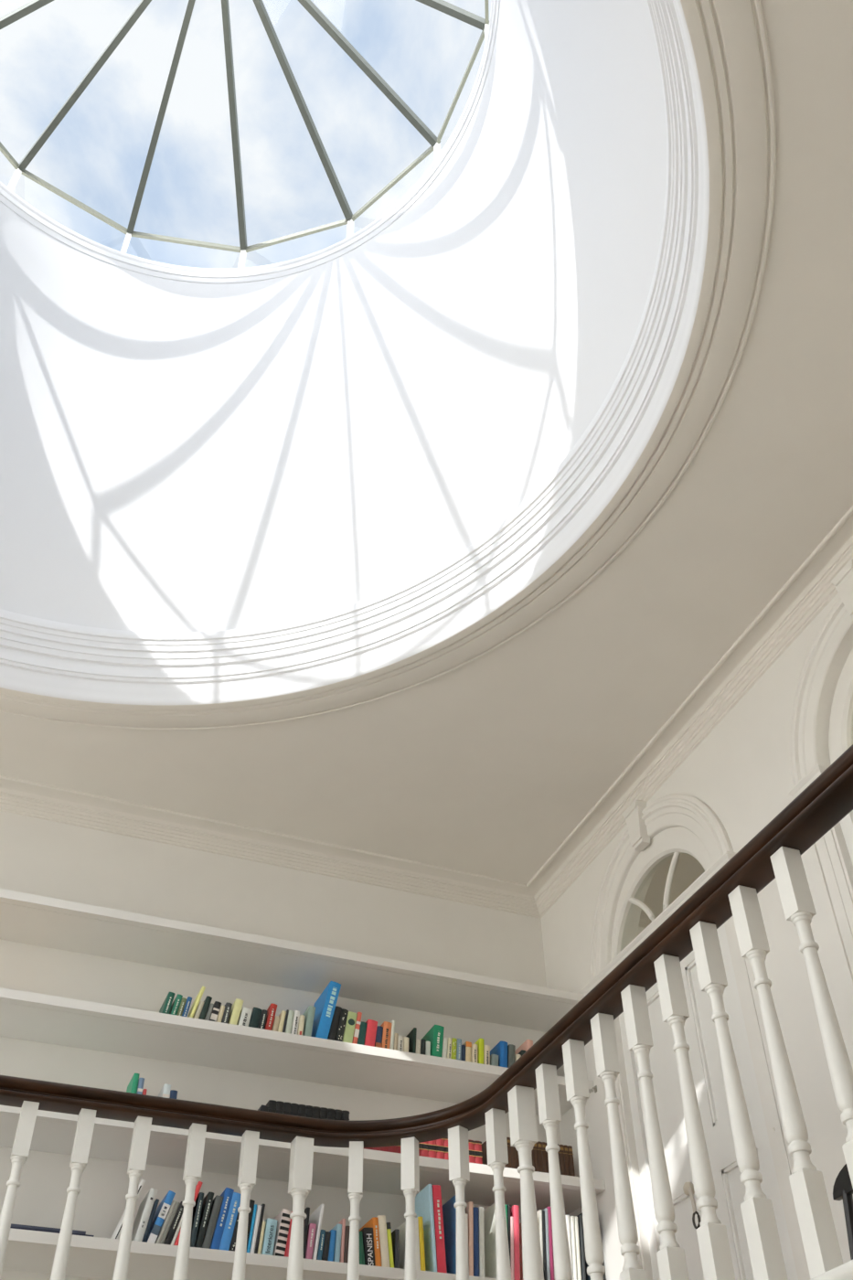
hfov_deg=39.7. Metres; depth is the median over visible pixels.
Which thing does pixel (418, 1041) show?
book
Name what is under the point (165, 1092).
book
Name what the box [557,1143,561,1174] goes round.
book
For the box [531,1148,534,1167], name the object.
book
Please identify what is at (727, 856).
trim
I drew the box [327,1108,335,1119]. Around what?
book
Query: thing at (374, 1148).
book
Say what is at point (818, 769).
trim
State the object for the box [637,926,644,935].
wall
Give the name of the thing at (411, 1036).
book
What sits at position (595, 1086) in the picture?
wall hook
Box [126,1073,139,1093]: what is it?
book
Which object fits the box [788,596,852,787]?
trim
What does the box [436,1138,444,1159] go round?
book
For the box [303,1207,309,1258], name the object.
book
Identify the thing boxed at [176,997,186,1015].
book
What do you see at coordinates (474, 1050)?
book
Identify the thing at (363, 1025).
book
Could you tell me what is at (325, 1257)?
book
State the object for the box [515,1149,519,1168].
book
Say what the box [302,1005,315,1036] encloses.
book
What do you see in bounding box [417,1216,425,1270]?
book
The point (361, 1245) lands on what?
book
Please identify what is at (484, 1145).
book
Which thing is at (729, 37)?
trim
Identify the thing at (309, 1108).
book
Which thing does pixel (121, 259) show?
skylight
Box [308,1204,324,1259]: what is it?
book
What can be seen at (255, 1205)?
book
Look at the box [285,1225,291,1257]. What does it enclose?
book
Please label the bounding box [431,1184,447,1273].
book
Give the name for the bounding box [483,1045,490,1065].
book
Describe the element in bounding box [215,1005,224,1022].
book
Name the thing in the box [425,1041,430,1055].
book
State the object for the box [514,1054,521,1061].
book
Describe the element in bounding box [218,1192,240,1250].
book
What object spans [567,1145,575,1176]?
book
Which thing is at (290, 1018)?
book
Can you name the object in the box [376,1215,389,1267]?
book
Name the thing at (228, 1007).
book
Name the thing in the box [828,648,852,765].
window
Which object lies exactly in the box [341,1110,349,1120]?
book
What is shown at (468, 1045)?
book
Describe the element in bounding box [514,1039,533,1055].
book
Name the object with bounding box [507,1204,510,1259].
book
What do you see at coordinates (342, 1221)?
book
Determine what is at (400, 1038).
book
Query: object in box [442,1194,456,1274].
book
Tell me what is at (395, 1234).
book
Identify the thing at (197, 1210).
book
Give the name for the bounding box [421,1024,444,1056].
book
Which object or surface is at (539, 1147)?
book
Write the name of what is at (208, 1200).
book
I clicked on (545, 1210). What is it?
book
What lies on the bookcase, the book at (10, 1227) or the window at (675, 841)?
the book at (10, 1227)
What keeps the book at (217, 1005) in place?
on the bookcase
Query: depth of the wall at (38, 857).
5.19 m
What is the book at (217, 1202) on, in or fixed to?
on the bookcase
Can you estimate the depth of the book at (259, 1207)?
4.26 m
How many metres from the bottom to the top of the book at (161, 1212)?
0.192 m
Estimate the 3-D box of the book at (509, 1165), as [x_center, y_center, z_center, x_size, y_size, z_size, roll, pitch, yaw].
[0.317,2.168,4.903,0.020,0.160,0.135,15,-45,-16]
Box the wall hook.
[590,1085,597,1092]
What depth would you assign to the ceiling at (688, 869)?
5.92 m
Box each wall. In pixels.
[0,810,560,1279]
[540,592,852,1279]
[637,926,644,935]
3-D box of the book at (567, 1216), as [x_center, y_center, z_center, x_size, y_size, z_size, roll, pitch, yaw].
[0.528,2.465,4.708,0.028,0.273,0.194,15,-45,-16]
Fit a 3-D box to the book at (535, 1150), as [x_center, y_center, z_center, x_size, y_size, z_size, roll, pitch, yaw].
[0.431,2.198,4.937,0.020,0.160,0.135,15,-45,-16]
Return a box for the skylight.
[0,0,500,283]
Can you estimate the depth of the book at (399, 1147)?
4.70 m
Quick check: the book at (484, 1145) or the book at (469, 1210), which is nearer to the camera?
the book at (469, 1210)
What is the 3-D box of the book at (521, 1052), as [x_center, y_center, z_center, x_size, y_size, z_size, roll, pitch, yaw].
[0.396,1.924,5.238,0.038,0.148,0.175,15,-45,-16]
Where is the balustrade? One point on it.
(775, 852)
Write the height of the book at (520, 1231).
0.266 m
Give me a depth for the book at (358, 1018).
5.00 m
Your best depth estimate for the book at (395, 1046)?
5.02 m
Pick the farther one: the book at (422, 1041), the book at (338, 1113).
the book at (422, 1041)
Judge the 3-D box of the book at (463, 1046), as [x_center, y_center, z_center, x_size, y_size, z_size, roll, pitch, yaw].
[0.129,1.861,5.150,0.024,0.127,0.174,15,-45,-16]
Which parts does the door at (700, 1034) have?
panel moulding, panel, panel moulding, panel, knob, panel moulding, panel, panel moulding, panel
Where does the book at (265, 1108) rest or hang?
on the bookcase
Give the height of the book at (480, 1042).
0.170 m
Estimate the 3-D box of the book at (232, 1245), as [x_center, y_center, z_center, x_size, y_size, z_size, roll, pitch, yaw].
[-0.712,2.171,4.301,0.049,0.178,0.195,15,-45,-16]
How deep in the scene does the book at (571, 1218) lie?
4.66 m
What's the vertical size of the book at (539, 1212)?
0.280 m
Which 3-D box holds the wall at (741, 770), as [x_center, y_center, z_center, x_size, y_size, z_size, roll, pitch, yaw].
[1.735,0.456,3.312,0.140,2.619,5.751,15,-45,-16]
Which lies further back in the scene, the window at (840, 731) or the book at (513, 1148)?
the book at (513, 1148)
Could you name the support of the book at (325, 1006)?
on the bookcase
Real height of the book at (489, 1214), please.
0.296 m
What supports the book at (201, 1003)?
on the bookcase
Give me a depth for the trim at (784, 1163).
4.09 m
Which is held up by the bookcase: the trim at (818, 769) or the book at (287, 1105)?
the book at (287, 1105)
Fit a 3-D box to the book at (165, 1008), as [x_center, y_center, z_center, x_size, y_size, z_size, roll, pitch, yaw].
[-1.072,1.534,4.795,0.050,0.151,0.175,15,-45,-16]
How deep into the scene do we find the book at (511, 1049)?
5.20 m
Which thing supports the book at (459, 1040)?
on the bookcase
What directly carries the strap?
hanging from the door at (700, 1034)
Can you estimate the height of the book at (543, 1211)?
0.279 m
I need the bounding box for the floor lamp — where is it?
[832,1163,852,1259]
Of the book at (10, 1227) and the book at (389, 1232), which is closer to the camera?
the book at (10, 1227)
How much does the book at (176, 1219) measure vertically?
0.160 m
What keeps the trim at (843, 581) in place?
attached to the wall at (741, 770)
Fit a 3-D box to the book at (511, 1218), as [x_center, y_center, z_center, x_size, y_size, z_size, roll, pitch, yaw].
[0.297,2.416,4.628,0.028,0.241,0.193,15,-45,-16]
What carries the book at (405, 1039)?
on the bookcase
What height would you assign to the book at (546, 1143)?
0.160 m
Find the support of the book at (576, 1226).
on the bookcase
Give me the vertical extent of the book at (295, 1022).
0.160 m
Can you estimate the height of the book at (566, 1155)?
0.160 m
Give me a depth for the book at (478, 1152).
4.82 m
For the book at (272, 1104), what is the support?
on the bookcase
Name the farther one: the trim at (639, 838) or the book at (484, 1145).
the trim at (639, 838)
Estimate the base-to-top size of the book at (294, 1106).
0.175 m
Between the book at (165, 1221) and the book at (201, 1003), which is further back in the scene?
the book at (201, 1003)
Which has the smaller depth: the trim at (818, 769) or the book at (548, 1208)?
the trim at (818, 769)
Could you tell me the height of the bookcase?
1.904 m
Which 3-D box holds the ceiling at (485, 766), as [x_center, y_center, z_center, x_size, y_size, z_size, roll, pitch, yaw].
[-0.965,-1.172,3.363,5.641,0.001,5.751,15,-45,-16]
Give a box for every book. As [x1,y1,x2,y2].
[10,1223,85,1234]
[10,1226,94,1237]
[110,1179,145,1238]
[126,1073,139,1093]
[131,1188,157,1241]
[136,1077,144,1094]
[141,1198,159,1242]
[145,1190,175,1243]
[154,1200,176,1243]
[157,1083,170,1098]
[159,992,175,1013]
[160,1201,180,1244]
[163,1201,183,1244]
[169,993,182,1014]
[169,1089,177,1098]
[170,1214,182,1245]
[173,1181,202,1245]
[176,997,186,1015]
[181,996,191,1016]
[187,986,205,1017]
[190,1192,203,1247]
[192,1001,204,1018]
[194,1191,214,1247]
[198,995,212,1019]
[201,1194,223,1248]
[204,1002,213,1020]
[209,1001,221,1021]
[209,1187,234,1249]
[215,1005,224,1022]
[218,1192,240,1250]
[221,1002,232,1023]
[227,998,243,1024]
[228,1205,240,1251]
[236,1006,252,1026]
[246,1199,255,1245]
[246,1204,256,1252]
[248,1007,262,1028]
[249,1205,261,1253]
[254,1204,265,1253]
[257,1009,267,1029]
[257,1104,268,1111]
[257,1221,266,1254]
[260,1218,277,1255]
[264,1002,277,1030]
[266,1099,277,1112]
[271,1015,280,1031]
[272,1208,292,1256]
[276,1100,284,1113]
[277,1010,286,1032]
[282,1009,288,1032]
[283,1102,291,1114]
[284,1010,294,1033]
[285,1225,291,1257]
[290,1010,299,1034]
[290,1103,298,1116]
[297,1014,304,1034]
[298,1104,306,1117]
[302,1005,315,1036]
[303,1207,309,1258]
[305,1105,313,1118]
[305,1223,316,1258]
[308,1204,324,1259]
[310,981,341,1039]
[312,1106,320,1119]
[316,1229,325,1259]
[320,1107,328,1119]
[321,1231,330,1260]
[327,1006,341,1040]
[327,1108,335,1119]
[327,1229,336,1261]
[331,1224,341,1261]
[334,1109,341,1119]
[335,1008,348,1041]
[337,1218,345,1262]
[341,1011,357,1043]
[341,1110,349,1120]
[343,1226,350,1262]
[352,1012,362,1044]
[356,1021,367,1045]
[359,1216,381,1266]
[359,1231,364,1264]
[360,1226,375,1266]
[363,1019,377,1046]
[373,1146,381,1151]
[374,1025,383,1047]
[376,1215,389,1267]
[380,1021,391,1048]
[381,1146,388,1151]
[385,1222,394,1268]
[388,1145,396,1152]
[389,1020,395,1049]
[391,1228,399,1268]
[393,1033,398,1050]
[396,1145,401,1153]
[396,1217,420,1270]
[397,1035,403,1051]
[403,1036,408,1052]
[406,1027,416,1053]
[415,1039,420,1054]
[415,1184,437,1271]
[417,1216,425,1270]
[420,1039,425,1055]
[420,1141,428,1157]
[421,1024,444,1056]
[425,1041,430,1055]
[427,1140,437,1158]
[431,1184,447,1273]
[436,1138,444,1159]
[441,1037,447,1057]
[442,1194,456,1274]
[443,1137,448,1160]
[447,1037,452,1058]
[451,1037,457,1059]
[456,1038,461,1060]
[460,1045,465,1061]
[462,1041,471,1062]
[465,1201,473,1276]
[465,1213,469,1267]
[468,1139,475,1162]
[470,1044,477,1063]
[473,1206,479,1276]
[474,1038,484,1064]
[474,1141,482,1163]
[478,1206,484,1277]
[481,1141,487,1164]
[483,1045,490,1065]
[483,1203,496,1278]
[490,1040,507,1067]
[490,1054,498,1066]
[504,1204,507,1226]
[506,1137,511,1168]
[507,1044,515,1067]
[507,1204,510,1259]
[510,1143,516,1168]
[510,1205,520,1279]
[510,1216,514,1279]
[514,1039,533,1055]
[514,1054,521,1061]
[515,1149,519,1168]
[517,1049,525,1055]
[519,1223,522,1279]
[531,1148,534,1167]
[533,1142,539,1172]
[536,1141,543,1172]
[536,1209,543,1264]
[541,1141,548,1173]
[542,1210,546,1279]
[543,1208,550,1279]
[545,1142,548,1171]
[545,1206,554,1279]
[552,1215,573,1279]
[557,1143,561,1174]
[558,1144,565,1174]
[563,1145,570,1175]
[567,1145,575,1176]
[569,1216,576,1279]
[574,1216,581,1279]
[576,1212,590,1279]
[576,1215,586,1279]
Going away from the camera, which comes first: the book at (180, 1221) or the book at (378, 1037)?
the book at (180, 1221)
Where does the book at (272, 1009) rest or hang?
on the bookcase
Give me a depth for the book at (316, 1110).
4.67 m
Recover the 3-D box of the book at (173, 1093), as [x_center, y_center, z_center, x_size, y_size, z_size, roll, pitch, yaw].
[-0.990,1.826,4.512,0.026,0.160,0.144,15,-45,-16]
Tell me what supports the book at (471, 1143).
on the bookcase
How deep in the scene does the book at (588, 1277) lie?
4.66 m
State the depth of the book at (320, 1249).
4.31 m
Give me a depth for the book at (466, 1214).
4.55 m
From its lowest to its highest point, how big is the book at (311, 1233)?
0.135 m
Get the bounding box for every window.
[611,826,712,959]
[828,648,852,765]
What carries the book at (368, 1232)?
on the bookcase
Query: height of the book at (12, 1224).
0.009 m
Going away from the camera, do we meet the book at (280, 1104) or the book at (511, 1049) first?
the book at (280, 1104)
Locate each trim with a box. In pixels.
[0,0,709,704]
[0,0,776,730]
[0,505,852,918]
[581,851,736,994]
[589,793,734,980]
[602,916,810,1279]
[622,799,650,851]
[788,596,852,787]
[788,763,829,798]
[810,825,852,1002]
[810,1259,852,1279]
[831,558,852,617]
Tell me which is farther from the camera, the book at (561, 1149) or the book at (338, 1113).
the book at (561, 1149)
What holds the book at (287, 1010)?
on the bookcase
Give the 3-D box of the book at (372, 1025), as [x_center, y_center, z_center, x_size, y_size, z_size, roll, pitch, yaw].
[-0.267,1.739,5.046,0.063,0.174,0.174,15,-45,-16]
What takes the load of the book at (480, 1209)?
on the bookcase
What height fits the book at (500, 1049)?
0.175 m
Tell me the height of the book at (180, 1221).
0.165 m
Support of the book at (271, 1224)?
on the bookcase
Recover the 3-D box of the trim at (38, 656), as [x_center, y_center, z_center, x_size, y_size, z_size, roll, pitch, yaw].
[-1.055,-1.139,3.625,3.736,0.357,3.736,15,-45,-16]
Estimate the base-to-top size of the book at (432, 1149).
0.128 m
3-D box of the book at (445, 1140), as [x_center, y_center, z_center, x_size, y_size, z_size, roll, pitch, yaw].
[0.061,2.116,4.818,0.032,0.128,0.145,15,-45,-16]
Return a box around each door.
[618,923,798,1279]
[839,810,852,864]
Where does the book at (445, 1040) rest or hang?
on the bookcase
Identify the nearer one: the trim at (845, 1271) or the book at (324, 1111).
the trim at (845, 1271)
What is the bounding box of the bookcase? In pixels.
[0,888,605,1279]
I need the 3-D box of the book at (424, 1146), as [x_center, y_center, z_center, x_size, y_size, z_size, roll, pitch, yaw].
[-0.033,2.091,4.790,0.032,0.128,0.145,15,-45,-16]
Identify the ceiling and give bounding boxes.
[0,0,852,884]
[638,853,704,927]
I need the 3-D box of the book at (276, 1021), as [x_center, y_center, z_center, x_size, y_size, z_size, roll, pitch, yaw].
[-0.653,1.656,4.912,0.037,0.121,0.174,15,-45,-16]
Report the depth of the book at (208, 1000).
4.80 m
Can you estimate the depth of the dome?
5.31 m
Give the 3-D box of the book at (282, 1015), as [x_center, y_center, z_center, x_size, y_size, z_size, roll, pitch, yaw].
[-0.631,1.652,4.928,0.034,0.149,0.174,15,-45,-16]
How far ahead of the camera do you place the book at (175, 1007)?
4.77 m
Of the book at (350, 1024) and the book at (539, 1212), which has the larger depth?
the book at (350, 1024)
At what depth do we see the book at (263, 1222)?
4.25 m
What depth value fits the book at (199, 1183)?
4.26 m
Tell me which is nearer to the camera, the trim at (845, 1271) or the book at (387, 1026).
the trim at (845, 1271)
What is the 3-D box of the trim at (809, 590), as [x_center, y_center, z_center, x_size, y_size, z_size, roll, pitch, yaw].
[-0.964,-1.139,3.332,5.641,0.090,5.751,15,-45,-16]
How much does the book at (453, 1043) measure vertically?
0.151 m
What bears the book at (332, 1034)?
on the bookcase
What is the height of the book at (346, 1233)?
0.140 m
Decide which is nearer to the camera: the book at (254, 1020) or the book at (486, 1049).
the book at (254, 1020)
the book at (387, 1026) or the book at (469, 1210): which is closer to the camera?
the book at (469, 1210)
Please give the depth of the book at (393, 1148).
4.69 m
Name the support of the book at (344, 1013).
on the bookcase
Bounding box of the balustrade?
[0,744,852,1279]
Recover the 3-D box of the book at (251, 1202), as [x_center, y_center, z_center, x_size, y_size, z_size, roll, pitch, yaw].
[-0.681,2.175,4.315,0.041,0.192,0.194,15,-45,-16]
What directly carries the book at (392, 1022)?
on the bookcase
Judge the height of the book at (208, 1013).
0.130 m
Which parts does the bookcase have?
shelf, shelf, shelf, shelf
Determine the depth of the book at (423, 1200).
4.54 m
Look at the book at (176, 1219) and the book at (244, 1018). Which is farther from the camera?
the book at (244, 1018)
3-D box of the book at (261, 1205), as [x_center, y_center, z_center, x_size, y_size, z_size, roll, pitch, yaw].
[-0.638,2.190,4.326,0.027,0.183,0.192,15,-45,-16]
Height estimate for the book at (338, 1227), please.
0.143 m
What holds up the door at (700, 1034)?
in the wall at (741, 770)
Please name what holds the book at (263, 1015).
on the bookcase
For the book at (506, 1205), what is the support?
on the bookcase
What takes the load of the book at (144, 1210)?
on the bookcase
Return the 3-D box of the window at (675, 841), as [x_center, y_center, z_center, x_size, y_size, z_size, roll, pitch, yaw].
[1.007,1.071,5.074,0.050,0.472,0.884,15,-45,-16]
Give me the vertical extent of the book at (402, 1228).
0.196 m
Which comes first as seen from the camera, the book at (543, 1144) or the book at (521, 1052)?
the book at (543, 1144)
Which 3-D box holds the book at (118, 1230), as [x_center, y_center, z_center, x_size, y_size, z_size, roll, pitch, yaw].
[-1.077,2.060,4.205,0.084,0.219,0.194,15,-45,-16]
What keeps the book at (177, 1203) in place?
on the bookcase
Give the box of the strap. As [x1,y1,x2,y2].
[688,1187,700,1228]
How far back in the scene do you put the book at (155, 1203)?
4.15 m
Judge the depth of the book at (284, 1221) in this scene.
4.29 m
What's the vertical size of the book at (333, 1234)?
0.120 m
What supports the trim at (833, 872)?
attached to the wall at (741, 770)
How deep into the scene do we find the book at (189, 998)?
4.78 m
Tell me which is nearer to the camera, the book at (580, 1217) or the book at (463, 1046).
the book at (580, 1217)
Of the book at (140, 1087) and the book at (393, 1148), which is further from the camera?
the book at (393, 1148)
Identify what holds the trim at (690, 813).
attached to the wall at (741, 770)
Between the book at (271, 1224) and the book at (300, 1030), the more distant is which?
the book at (300, 1030)
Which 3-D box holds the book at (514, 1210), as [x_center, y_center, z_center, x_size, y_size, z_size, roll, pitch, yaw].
[0.316,2.405,4.649,0.038,0.286,0.194,15,-45,-16]
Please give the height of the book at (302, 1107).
0.175 m
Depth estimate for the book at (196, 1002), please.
4.82 m
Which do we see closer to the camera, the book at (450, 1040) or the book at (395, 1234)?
the book at (395, 1234)
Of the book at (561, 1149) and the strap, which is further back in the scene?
the book at (561, 1149)
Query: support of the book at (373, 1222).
on the bookcase
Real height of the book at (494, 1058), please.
0.108 m
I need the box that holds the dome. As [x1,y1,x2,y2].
[0,0,666,632]
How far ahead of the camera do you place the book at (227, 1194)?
4.24 m
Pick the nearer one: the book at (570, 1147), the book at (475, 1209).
the book at (475, 1209)
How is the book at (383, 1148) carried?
on the bookcase
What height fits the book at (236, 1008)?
0.169 m

